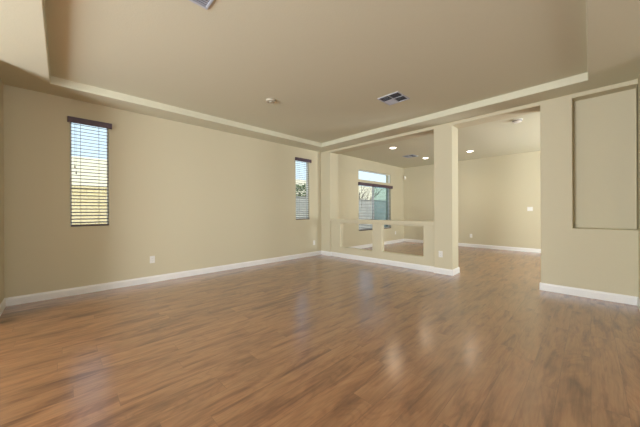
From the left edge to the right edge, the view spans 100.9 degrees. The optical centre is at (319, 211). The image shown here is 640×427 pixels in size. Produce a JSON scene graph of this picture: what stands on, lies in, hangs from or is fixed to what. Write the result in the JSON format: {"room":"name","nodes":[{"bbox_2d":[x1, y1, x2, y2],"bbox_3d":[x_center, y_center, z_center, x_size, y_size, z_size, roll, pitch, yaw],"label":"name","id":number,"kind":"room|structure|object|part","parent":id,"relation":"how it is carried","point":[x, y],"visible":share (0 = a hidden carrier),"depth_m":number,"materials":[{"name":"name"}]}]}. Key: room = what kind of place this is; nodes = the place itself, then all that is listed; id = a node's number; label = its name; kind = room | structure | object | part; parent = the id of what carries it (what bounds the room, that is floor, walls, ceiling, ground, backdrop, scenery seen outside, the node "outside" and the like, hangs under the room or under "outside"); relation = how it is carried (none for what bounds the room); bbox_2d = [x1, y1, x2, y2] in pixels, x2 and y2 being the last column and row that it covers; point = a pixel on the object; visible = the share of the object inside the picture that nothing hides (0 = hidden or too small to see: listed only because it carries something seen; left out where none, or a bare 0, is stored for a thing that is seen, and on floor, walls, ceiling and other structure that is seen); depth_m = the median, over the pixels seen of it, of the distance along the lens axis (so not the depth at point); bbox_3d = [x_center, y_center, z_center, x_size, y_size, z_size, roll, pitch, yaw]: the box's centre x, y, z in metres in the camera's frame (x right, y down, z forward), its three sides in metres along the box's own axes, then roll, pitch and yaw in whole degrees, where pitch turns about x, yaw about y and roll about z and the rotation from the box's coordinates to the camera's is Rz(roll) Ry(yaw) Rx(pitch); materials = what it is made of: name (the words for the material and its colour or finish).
{"room":"empty living room","nodes":[
{"label":"empty living room","id":0,"kind":"room"},
{"bbox_2d":[0,78,3,303],"bbox_3d":[-3.680,-0.258,2.922,0.160,3.050,0.923,0,0,-44],"label":"wall","id":1,"kind":"structure","parent":0,"point":[1,83],"depth_m":3.13,"materials":[{"name":"beige paint"}]},
{"bbox_2d":[0,298,5,315],"bbox_3d":[-3.572,1.114,2.942,0.014,0.104,0.809,0,0,-44],"label":"baseboard","id":2,"kind":"structure","parent":1,"relation":"attached to","point":[3,303],"depth_m":3.09,"materials":[{"name":"white paint"}]},
{"bbox_2d":[3,84,320,297],"bbox_3d":[-3.350,-0.260,3.834,9.966,3.050,0.120,0,0,-44],"label":"wall","id":3,"kind":"structure","parent":0,"point":[185,196],"depth_m":4.28,"materials":[{"name":"beige paint"}]},
{"bbox_2d":[70,122,108,225],"bbox_3d":[-3.361,-0.532,3.857,0.421,1.485,0.055,0,0,-44],"label":"window","id":4,"kind":"structure","parent":3,"relation":"in","point":[70,122],"depth_m":3.70,"materials":[{"name":"white plastic"}]},
{"bbox_2d":[67,116,111,226],"bbox_3d":[-3.302,-0.547,3.803,0.481,1.517,0.096,0,0,-44],"label":"window blind","id":5,"kind":"object","parent":4,"relation":"attached to","point":[71,119],"visible":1,"depth_m":3.78,"materials":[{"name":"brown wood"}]},
{"bbox_3d":[-3.392,-0.529,3.742,0.002,1.435,0.058,0,0,-44],"label":"ladder cord","id":6,"kind":"part","parent":5,"relation":"part of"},
{"bbox_3d":[-3.314,0.199,3.813,0.409,0.026,0.054,0,0,-44],"label":"rail","id":7,"kind":"part","parent":5,"relation":"part of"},
{"bbox_2d":[150,256,154,262],"bbox_3d":[-2.748,0.790,4.328,0.072,0.116,0.008,0,0,-44],"label":"wall outlet","id":8,"kind":"object","parent":3,"relation":"attached to","point":[152,258],"visible":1,"depth_m":4.33,"materials":[{"name":"white plastic"}]},
{"bbox_2d":[5,250,321,305],"bbox_3d":[-1.911,1.107,5.140,5.461,0.104,0.014,0,0,-44],"label":"baseboard","id":9,"kind":"structure","parent":3,"relation":"attached to","point":[29,298],"depth_m":4.16,"materials":[{"name":"white paint"}]},
{"bbox_2d":[301,161,307,216],"bbox_3d":[-0.489,-0.538,6.661,0.448,1.480,0.055,0,0,-44],"label":"window","id":10,"kind":"structure","parent":3,"relation":"in","point":[301,161],"depth_m":6.79,"materials":[{"name":"white plastic"}]},
{"bbox_2d":[295,157,311,219],"bbox_3d":[-0.427,-0.556,6.611,0.512,1.524,0.096,0,0,-44],"label":"window blind","id":11,"kind":"object","parent":10,"relation":"attached to","point":[297,159],"visible":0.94,"depth_m":6.60,"materials":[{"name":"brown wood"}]},
{"bbox_2d":[0,241,639,426],"bbox_3d":[1.566,1.203,1.729,14.450,0.120,10.093,0,0,-44],"label":"floor","id":12,"kind":"structure","parent":0,"point":[317,340],"depth_m":2.16,"materials":[{"name":"brown wood"}]},
{"bbox_2d":[0,0,639,167],"bbox_3d":[1.544,-1.684,1.811,14.150,0.206,9.823,0,0,-44],"label":"ceiling","id":13,"kind":"structure","parent":0,"point":[326,65],"depth_m":2.92,"materials":[{"name":"beige paint"}]},
{"bbox_2d":[189,0,213,9],"bbox_3d":[-0.934,-1.664,1.933,0.345,0.010,0.345,0,0,-44],"label":"ceiling vent","id":14,"kind":"object","parent":13,"relation":"in","point":[205,4],"visible":1,"depth_m":2.11,"materials":[{"name":"white metal"}]},
{"bbox_2d":[266,98,275,103],"bbox_3d":[-0.739,-1.649,3.962,0.150,0.042,0.150,0,0,-44],"label":"smoke detector","id":15,"kind":"object","parent":13,"relation":"attached to","point":[268,100],"visible":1,"depth_m":3.92,"materials":[{"name":"beige plastic"}]},
{"bbox_2d":[378,91,409,105],"bbox_3d":[1.092,-1.673,3.926,0.345,0.010,0.345,0,0,-44],"label":"ceiling vent","id":16,"kind":"object","parent":13,"relation":"in","point":[396,97],"visible":1,"depth_m":3.92,"materials":[{"name":"white metal"}]},
{"bbox_2d":[402,154,416,157],"bbox_3d":[2.658,-1.622,7.776,0.345,0.010,0.345,0,0,-44],"label":"ceiling vent","id":17,"kind":"object","parent":13,"relation":"in","point":[412,155],"visible":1,"depth_m":7.80,"materials":[{"name":"white metal"}]},
{"bbox_2d":[512,118,522,122],"bbox_3d":[3.517,-1.606,4.707,0.160,0.050,0.160,0,0,-44],"label":"smoke detector","id":18,"kind":"object","parent":13,"relation":"attached to","point":[518,120],"visible":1,"depth_m":4.66,"materials":[{"name":"white plastic"}]},
{"bbox_2d":[338,154,403,246],"bbox_3d":[1.723,-0.283,8.715,4.154,3.050,0.200,0,0,-44],"label":"wall","id":19,"kind":"structure","parent":0,"point":[349,167],"depth_m":8.04,"materials":[{"name":"beige paint"}]},
{"bbox_2d":[359,187,388,229],"bbox_3d":[1.784,-0.148,8.764,1.860,1.460,0.065,0,0,-44],"label":"window","id":20,"kind":"structure","parent":19,"relation":"in","point":[372,187],"depth_m":8.73,"materials":[{"name":"white plastic"}]},
{"bbox_2d":[358,182,392,230],"bbox_3d":[1.855,-0.147,8.709,1.945,1.489,0.096,0,0,-44],"label":"window blind","id":21,"kind":"object","parent":20,"relation":"attached to","point":[359,183],"visible":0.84,"depth_m":8.56,"materials":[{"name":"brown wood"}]},
{"bbox_2d":[359,170,389,182],"bbox_3d":[1.793,-1.133,8.742,1.850,0.310,0.055,0,0,-44],"label":"window","id":22,"kind":"structure","parent":19,"relation":"in","point":[359,170],"depth_m":8.94,"materials":[{"name":"white plastic"}]},
{"bbox_2d":[350,239,403,248],"bbox_3d":[1.757,1.090,8.593,3.984,0.104,0.014,0,0,-44],"label":"baseboard","id":23,"kind":"structure","parent":19,"relation":"attached to","point":[398,240],"depth_m":8.52,"materials":[{"name":"white paint"}]},
{"bbox_2d":[404,151,540,248],"bbox_3d":[5.842,-0.301,7.370,0.160,3.050,7.880,0,0,-44],"label":"wall","id":24,"kind":"structure","parent":0,"point":[495,193],"depth_m":7.97,"materials":[{"name":"beige paint"}]},
{"bbox_2d":[404,239,540,252],"bbox_3d":[5.808,1.072,7.287,0.014,0.104,7.516,0,0,-44],"label":"baseboard","id":25,"kind":"structure","parent":24,"relation":"attached to","point":[405,240],"depth_m":7.91,"materials":[{"name":"white paint"}]},
{"bbox_2d":[321,79,638,296],"bbox_3d":[3.523,-0.291,3.703,0.315,3.050,9.773,0,0,-44],"label":"wall","id":26,"kind":"structure","parent":0,"point":[589,170],"depth_m":3.64,"materials":[{"name":"beige paint"}]},
{"bbox_2d":[321,251,330,255],"bbox_3d":[0.169,1.097,6.932,0.049,0.104,0.329,0,0,-44],"label":"baseboard","id":27,"kind":"object","parent":26,"relation":"attached to","point":[322,252],"visible":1,"depth_m":6.92,"materials":[{"name":"white paint"}]},
{"bbox_2d":[330,219,433,224],"bbox_3d":[1.255,0.229,5.922,0.152,0.074,2.680,0,0,-44],"label":"trim","id":28,"kind":"structure","parent":26,"relation":"on","point":[331,220],"depth_m":5.64,"materials":[{"name":"beige paint"}]},
{"bbox_2d":[331,252,433,271],"bbox_3d":[1.256,1.092,5.923,0.123,0.104,2.661,0,0,-44],"label":"baseboard","id":29,"kind":"structure","parent":26,"relation":"attached to","point":[349,256],"depth_m":5.66,"materials":[{"name":"white paint"}]},
{"bbox_2d":[433,267,459,275],"bbox_3d":[2.351,1.087,4.909,0.343,0.104,0.348,0,0,-44],"label":"baseboard","id":30,"kind":"structure","parent":26,"relation":"attached to","point":[455,271],"depth_m":4.79,"materials":[{"name":"white paint"}]},
{"bbox_2d":[540,282,637,305],"bbox_3d":[3.615,1.082,3.605,0.329,0.104,0.920,0,0,-44],"label":"baseboard","id":31,"kind":"structure","parent":26,"relation":"attached to","point":[626,299],"depth_m":3.45,"materials":[{"name":"white paint"}]},
{"bbox_2d":[637,74,639,297],"bbox_3d":[3.645,-0.291,2.886,0.851,3.050,0.160,0,0,-44],"label":"wall","id":32,"kind":"structure","parent":0,"point":[638,87],"depth_m":3.12,"materials":[{"name":"beige paint"}]},
{"bbox_2d":[637,297,639,309],"bbox_3d":[3.550,1.082,2.909,0.737,0.104,0.014,0,0,-44],"label":"baseboard","id":33,"kind":"structure","parent":32,"relation":"attached to","point":[638,298],"depth_m":3.08,"materials":[{"name":"white paint"}]},
{"label":"outside","id":34,"kind":"structure","parent":0,"visible":0},
{"bbox_3d":[3.666,1.359,10.564,44.000,0.250,50.000,0,0,-44],"label":"ground","id":35,"kind":"structure","parent":34,"visible":0},
{"bbox_2d":[72,186,385,228],"bbox_3d":[1.102,0.325,12.398,30.900,1.840,0.240,0,0,-44],"label":"wall","id":36,"kind":"structure","parent":35,"relation":"on","point":[102,192],"depth_m":6.16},
{"bbox_2d":[72,156,385,199],"bbox_3d":[-3.670,-0.334,18.783,37.000,3.200,7.000,0,0,-44],"label":"house","id":37,"kind":"structure","parent":35,"relation":"on","point":[92,161],"depth_m":9.55,"materials":[{"name":"beige paint"}]},
{"bbox_2d":[296,183,305,195],"bbox_3d":[-0.767,-0.021,12.096,1.547,2.548,1.234,0,0,-44],"label":"leafy tree","id":38,"kind":"object","parent":35,"relation":"on","point":[302,186],"visible":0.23,"depth_m":11.97,"materials":[{"name":"green plant"}]},
{"bbox_2d":[359,179,383,199],"bbox_3d":[2.185,-0.302,15.698,3.479,3.084,2.733,0,0,-7],"label":"bare tree","id":39,"kind":"object","parent":35,"relation":"on","point":[381,179],"visible":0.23,"depth_m":15.27,"materials":[{"name":"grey plant"}]}
]}

